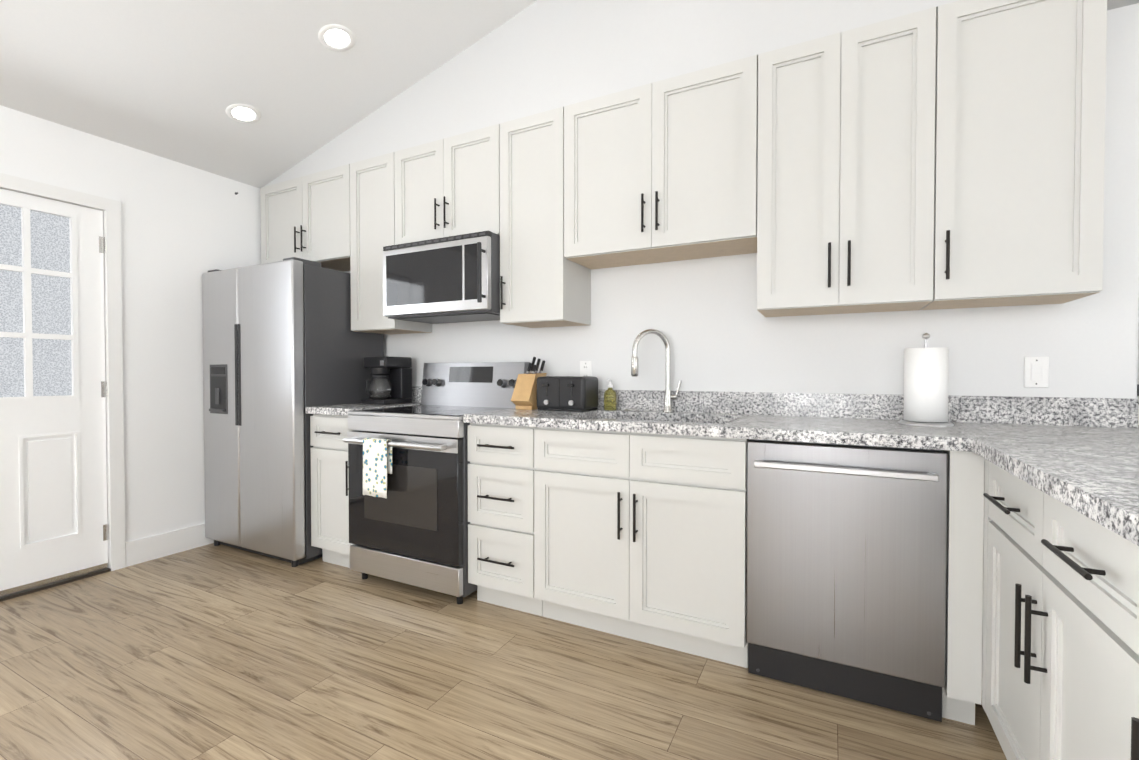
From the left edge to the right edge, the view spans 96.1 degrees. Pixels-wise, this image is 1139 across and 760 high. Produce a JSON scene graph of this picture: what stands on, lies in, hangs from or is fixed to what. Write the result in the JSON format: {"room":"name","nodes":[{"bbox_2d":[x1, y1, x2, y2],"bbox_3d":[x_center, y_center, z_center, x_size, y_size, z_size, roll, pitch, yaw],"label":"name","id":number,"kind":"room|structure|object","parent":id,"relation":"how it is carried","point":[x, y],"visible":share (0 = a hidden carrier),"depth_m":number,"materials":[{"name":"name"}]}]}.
{"room":"kitchen","nodes":[
{"label":"kitchen","id":0,"kind":"room"},
{"bbox_2d":[0,105,260,541],"bbox_3d":[-2.530,-0.157,3.165,0.120,2.470,11.200,0,1,27],"label":"wall","id":1,"kind":"structure","parent":0,"point":[184,227],"depth_m":3.10,"materials":[{"name":"paint"}]},
{"bbox_2d":[0,188,108,596],"bbox_3d":[-2.797,0.064,2.534,0.104,2.015,0.827,0,1,27],"label":"exterior door","id":2,"kind":"structure","parent":1,"relation":"in","point":[54,526],"depth_m":2.69,"materials":[{"name":"paint"}]},
{"bbox_2d":[0,173,213,601],"bbox_3d":[-0.768,0.040,0.353,5.825,2.165,7.800,0,1,27],"label":"door trim","id":3,"kind":"structure","parent":1,"relation":"attached to","point":[122,553],"depth_m":2.90,"materials":[{"name":"paint"}]},
{"bbox_2d":[0,0,536,187],"bbox_3d":[0.851,-2.340,1.395,7.720,2.080,11.200,0,1,27],"label":"ceiling","id":4,"kind":"structure","parent":0,"point":[173,80],"depth_m":2.59,"materials":[{"name":"paint"}]},
{"bbox_2d":[226,103,260,122],"bbox_3d":[-1.851,-1.512,2.908,0.172,0.006,0.172,-16,-6,27],"label":"recessed light","id":5,"kind":"object","parent":4,"relation":"in","point":[242,113],"visible":1,"depth_m":2.90,"materials":[{"name":"white plastic"}]},
{"bbox_2d":[318,24,354,50],"bbox_3d":[-1.157,-1.701,2.549,0.172,0.006,0.172,-16,-6,27],"label":"recessed light","id":6,"kind":"object","parent":4,"relation":"in","point":[336,37],"visible":1,"depth_m":2.54,"materials":[{"name":"white plastic"}]},
{"bbox_2d":[0,543,1006,759],"bbox_3d":[0.851,1.155,1.450,7.720,0.100,11.200,0,1,27],"label":"floor","id":7,"kind":"structure","parent":0,"point":[211,651],"depth_m":1.83,"materials":[{"name":"brown wood"}]},
{"bbox_2d":[202,257,383,566],"bbox_3d":[-1.818,0.183,3.390,0.906,1.783,0.690,0,1,27],"label":"refrigerator","id":8,"kind":"object","parent":7,"relation":"on","point":[284,346],"visible":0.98,"depth_m":3.06,"materials":[{"name":"silver metal"}]},
{"bbox_2d":[310,414,352,567],"bbox_3d":[-1.210,0.636,3.147,0.376,0.885,0.644,0,1,27],"label":"base cabinet","id":9,"kind":"object","parent":7,"relation":"on","point":[329,498],"visible":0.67,"depth_m":2.92,"materials":[{"name":"paint"}]},
{"bbox_2d":[306,386,421,415],"bbox_3d":[-1.208,0.118,3.144,0.383,0.145,0.636,0,1,27],"label":"countertop","id":10,"kind":"structure","parent":9,"relation":"on","point":[340,410],"depth_m":2.97,"materials":[{"name":"grey stone"}]},
{"bbox_2d":[361,356,411,404],"bbox_3d":[-1.173,0.001,3.237,0.200,0.295,0.287,0,1,27],"label":"coffee maker","id":11,"kind":"object","parent":10,"relation":"on","point":[391,381],"visible":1,"depth_m":3.19,"materials":[{"name":"black plastic"}]},
{"bbox_2d":[343,362,529,603],"bbox_3d":[-0.726,0.491,2.834,0.756,1.185,0.710,0,1,27],"label":"range","id":12,"kind":"object","parent":7,"relation":"on","point":[412,529],"visible":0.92,"depth_m":2.58,"materials":[{"name":"silver metal"}]},
{"bbox_2d":[363,438,391,498],"bbox_3d":[-0.965,0.438,2.571,0.166,0.288,0.043,0,1,27],"label":"dish towel","id":13,"kind":"object","parent":12,"relation":"hanging from","point":[377,460],"visible":1,"depth_m":2.55,"materials":[{"name":"white fabric"}]},
{"bbox_2d":[468,423,542,615],"bbox_3d":[-0.195,0.644,2.626,0.369,0.885,0.643,0,1,27],"label":"drawers","id":14,"kind":"object","parent":7,"relation":"on","point":[501,469],"visible":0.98,"depth_m":2.38,"materials":[{"name":"paint"}]},
{"bbox_2d":[534,427,749,667],"bbox_3d":[0.373,0.649,2.334,0.902,0.885,0.644,0,1,27],"label":"base cabinet","id":15,"kind":"object","parent":7,"relation":"on","point":[642,537],"visible":1,"depth_m":2.06,"materials":[{"name":"paint"}]},
{"bbox_2d":[463,389,1138,450],"bbox_3d":[0.767,0.233,2.131,2.532,0.342,0.636,0,1,27],"label":"countertop","id":16,"kind":"structure","parent":15,"relation":"on","point":[829,418],"depth_m":2.02,"materials":[{"name":"grey stone"}]},
{"bbox_2d":[511,357,546,409],"bbox_3d":[-0.212,0.014,2.776,0.110,0.285,0.217,0,1,27],"label":"knife block","id":17,"kind":"object","parent":16,"relation":"on","point":[524,396],"visible":1,"depth_m":2.72,"materials":[{"name":"brown wood"}]},
{"bbox_2d":[537,376,597,411],"bbox_3d":[-0.015,0.070,2.672,0.283,0.176,0.207,0,1,27],"label":"toaster","id":18,"kind":"object","parent":16,"relation":"on","point":[569,393],"visible":1,"depth_m":2.60,"materials":[{"name":"black plastic"}]},
{"bbox_2d":[604,379,615,409],"bbox_3d":[0.213,0.076,2.687,0.066,0.162,0.069,0,1,27],"label":"soap dispenser","id":19,"kind":"object","parent":16,"relation":"on","point":[610,398],"visible":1,"depth_m":2.66,"materials":[{"name":"yellow"}]},
{"bbox_2d":[631,329,680,411],"bbox_3d":[0.428,-0.046,2.511,0.205,0.412,0.190,0,1,27],"label":"faucet","id":20,"kind":"object","parent":16,"relation":"on","point":[668,396],"visible":1,"depth_m":2.54,"materials":[{"name":"silver metal"}]},
{"bbox_2d":[898,333,953,426],"bbox_3d":[1.362,-0.005,1.956,0.176,0.348,0.176,0,1,27],"label":"paper towel holder","id":21,"kind":"object","parent":16,"relation":"on","point":[926,372],"visible":1,"depth_m":1.90,"materials":[{"name":"white paper"}]},
{"bbox_2d":[746,439,947,721],"bbox_3d":[1.036,0.657,1.974,0.596,0.880,0.626,0,1,27],"label":"dishwasher","id":22,"kind":"object","parent":7,"relation":"on","point":[846,566],"visible":0.94,"depth_m":1.72,"materials":[{"name":"silver metal"}]},
{"bbox_2d":[942,450,984,724],"bbox_3d":[1.360,0.656,1.849,0.086,0.885,0.606,0,1,27],"label":"cabinet filler","id":23,"kind":"object","parent":7,"relation":"on","point":[961,693],"visible":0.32,"depth_m":1.58,"materials":[{"name":"paint"}]},
{"bbox_2d":[982,459,1117,759],"bbox_3d":[1.306,0.670,0.981,0.609,0.884,0.986,0,1,27],"label":"base cabinet","id":24,"kind":"object","parent":7,"relation":"on","point":[1060,650],"depth_m":1.10,"materials":[{"name":"paint"}]},
{"bbox_2d":[966,434,1138,545],"bbox_3d":[1.213,0.213,0.513,0.935,0.040,1.830,0,1,27],"label":"countertop","id":25,"kind":"structure","parent":24,"relation":"on","point":[1080,455],"depth_m":1.09,"materials":[{"name":"grey stone"}]},
{"bbox_2d":[1114,535,1138,759],"bbox_3d":[1.003,0.679,0.391,0.609,0.884,0.578,0,1,27],"label":"base cabinet","id":26,"kind":"object","parent":7,"relation":"on","point":[1126,644],"depth_m":0.81,"materials":[{"name":"paint"}]},
{"bbox_2d":[1137,379,1138,424],"bbox_3d":[3.550,0.535,3.360,0.670,1.080,0.720,0,1,27],"label":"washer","id":27,"kind":"object","parent":7,"relation":"on","point":[1138,398],"depth_m":3.41,"materials":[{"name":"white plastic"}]},
{"bbox_2d":[263,0,1138,398],"bbox_3d":[-0.052,-0.720,2.803,4.610,3.608,0.445,0,1,27],"label":"wall","id":28,"kind":"structure","parent":0,"point":[701,314],"depth_m":2.38,"materials":[{"name":"paint"}]},
{"bbox_2d":[260,164,349,271],"bbox_3d":[-1.717,-1.071,3.541,0.908,0.578,0.360,0,1,27],"label":"upper cabinet","id":29,"kind":"object","parent":28,"relation":"attached to","point":[306,217],"visible":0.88,"depth_m":3.39,"materials":[{"name":"paint"}]},
{"bbox_2d":[350,152,431,333],"bbox_3d":[-1.143,-0.832,3.250,0.377,1.048,0.360,0,1,27],"label":"upper cabinet","id":30,"kind":"object","parent":28,"relation":"attached to","point":[372,210],"visible":0.58,"depth_m":3.15,"materials":[{"name":"paint"}]},
{"bbox_2d":[394,124,499,244],"bbox_3d":[-0.639,-1.062,2.988,0.750,0.578,0.360,0,1,27],"label":"upper cabinet","id":31,"kind":"object","parent":28,"relation":"attached to","point":[447,187],"visible":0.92,"depth_m":2.84,"materials":[{"name":"paint"}]},
{"bbox_2d":[383,230,499,323],"bbox_3d":[-0.665,-0.562,2.945,0.744,0.415,0.469,0,1,27],"label":"over-the-range microwave","id":32,"kind":"object","parent":31,"relation":"attached to","point":[453,279],"visible":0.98,"depth_m":2.76,"materials":[{"name":"silver metal"}]},
{"bbox_2d":[500,107,590,327],"bbox_3d":[-0.134,-0.824,2.732,0.379,1.048,0.360,0,1,27],"label":"upper cabinet","id":33,"kind":"object","parent":28,"relation":"attached to","point":[544,282],"visible":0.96,"depth_m":2.62,"materials":[{"name":"paint"}]},
{"bbox_2d":[580,361,591,375],"bbox_3d":[0.090,-0.047,2.829,0.072,0.117,0.007,0,1,27],"label":"outlet","id":34,"kind":"object","parent":28,"relation":"attached to","point":[585,368],"visible":0.69,"depth_m":2.83,"materials":[{"name":"white plastic"}]},
{"bbox_2d":[564,55,757,268],"bbox_3d":[0.436,-0.971,2.437,0.897,0.743,0.360,0,1,27],"label":"upper cabinet","id":35,"kind":"object","parent":28,"relation":"attached to","point":[665,170],"visible":0.96,"depth_m":2.29,"materials":[{"name":"paint"}]},
{"bbox_2d":[757,7,935,316],"bbox_3d":[1.106,-0.814,2.096,0.602,1.048,0.360,0,1,27],"label":"upper cabinet","id":36,"kind":"object","parent":28,"relation":"attached to","point":[846,163],"visible":1,"depth_m":1.96,"materials":[{"name":"paint"}]},
{"bbox_2d":[921,0,1106,309],"bbox_3d":[1.573,-0.810,1.856,0.444,1.048,0.360,0,1,27],"label":"upper cabinet","id":37,"kind":"object","parent":28,"relation":"attached to","point":[1020,97],"visible":0.98,"depth_m":1.74,"materials":[{"name":"paint"}]},
{"bbox_2d":[1024,357,1048,387],"bbox_3d":[1.786,-0.030,1.956,0.072,0.117,0.010,0,1,27],"label":"switch","id":38,"kind":"object","parent":28,"relation":"attached to","point":[1036,371],"visible":1,"depth_m":1.96,"materials":[{"name":"white plastic"}]},
{"bbox_2d":[1137,303,1138,378],"bbox_3d":[2.713,-1.175,4.909,7.840,4.450,3.520,0,1,27],"label":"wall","id":39,"kind":"structure","parent":0,"point":[1138,346],"depth_m":3.62,"materials":[{"name":"paint"}]}
]}

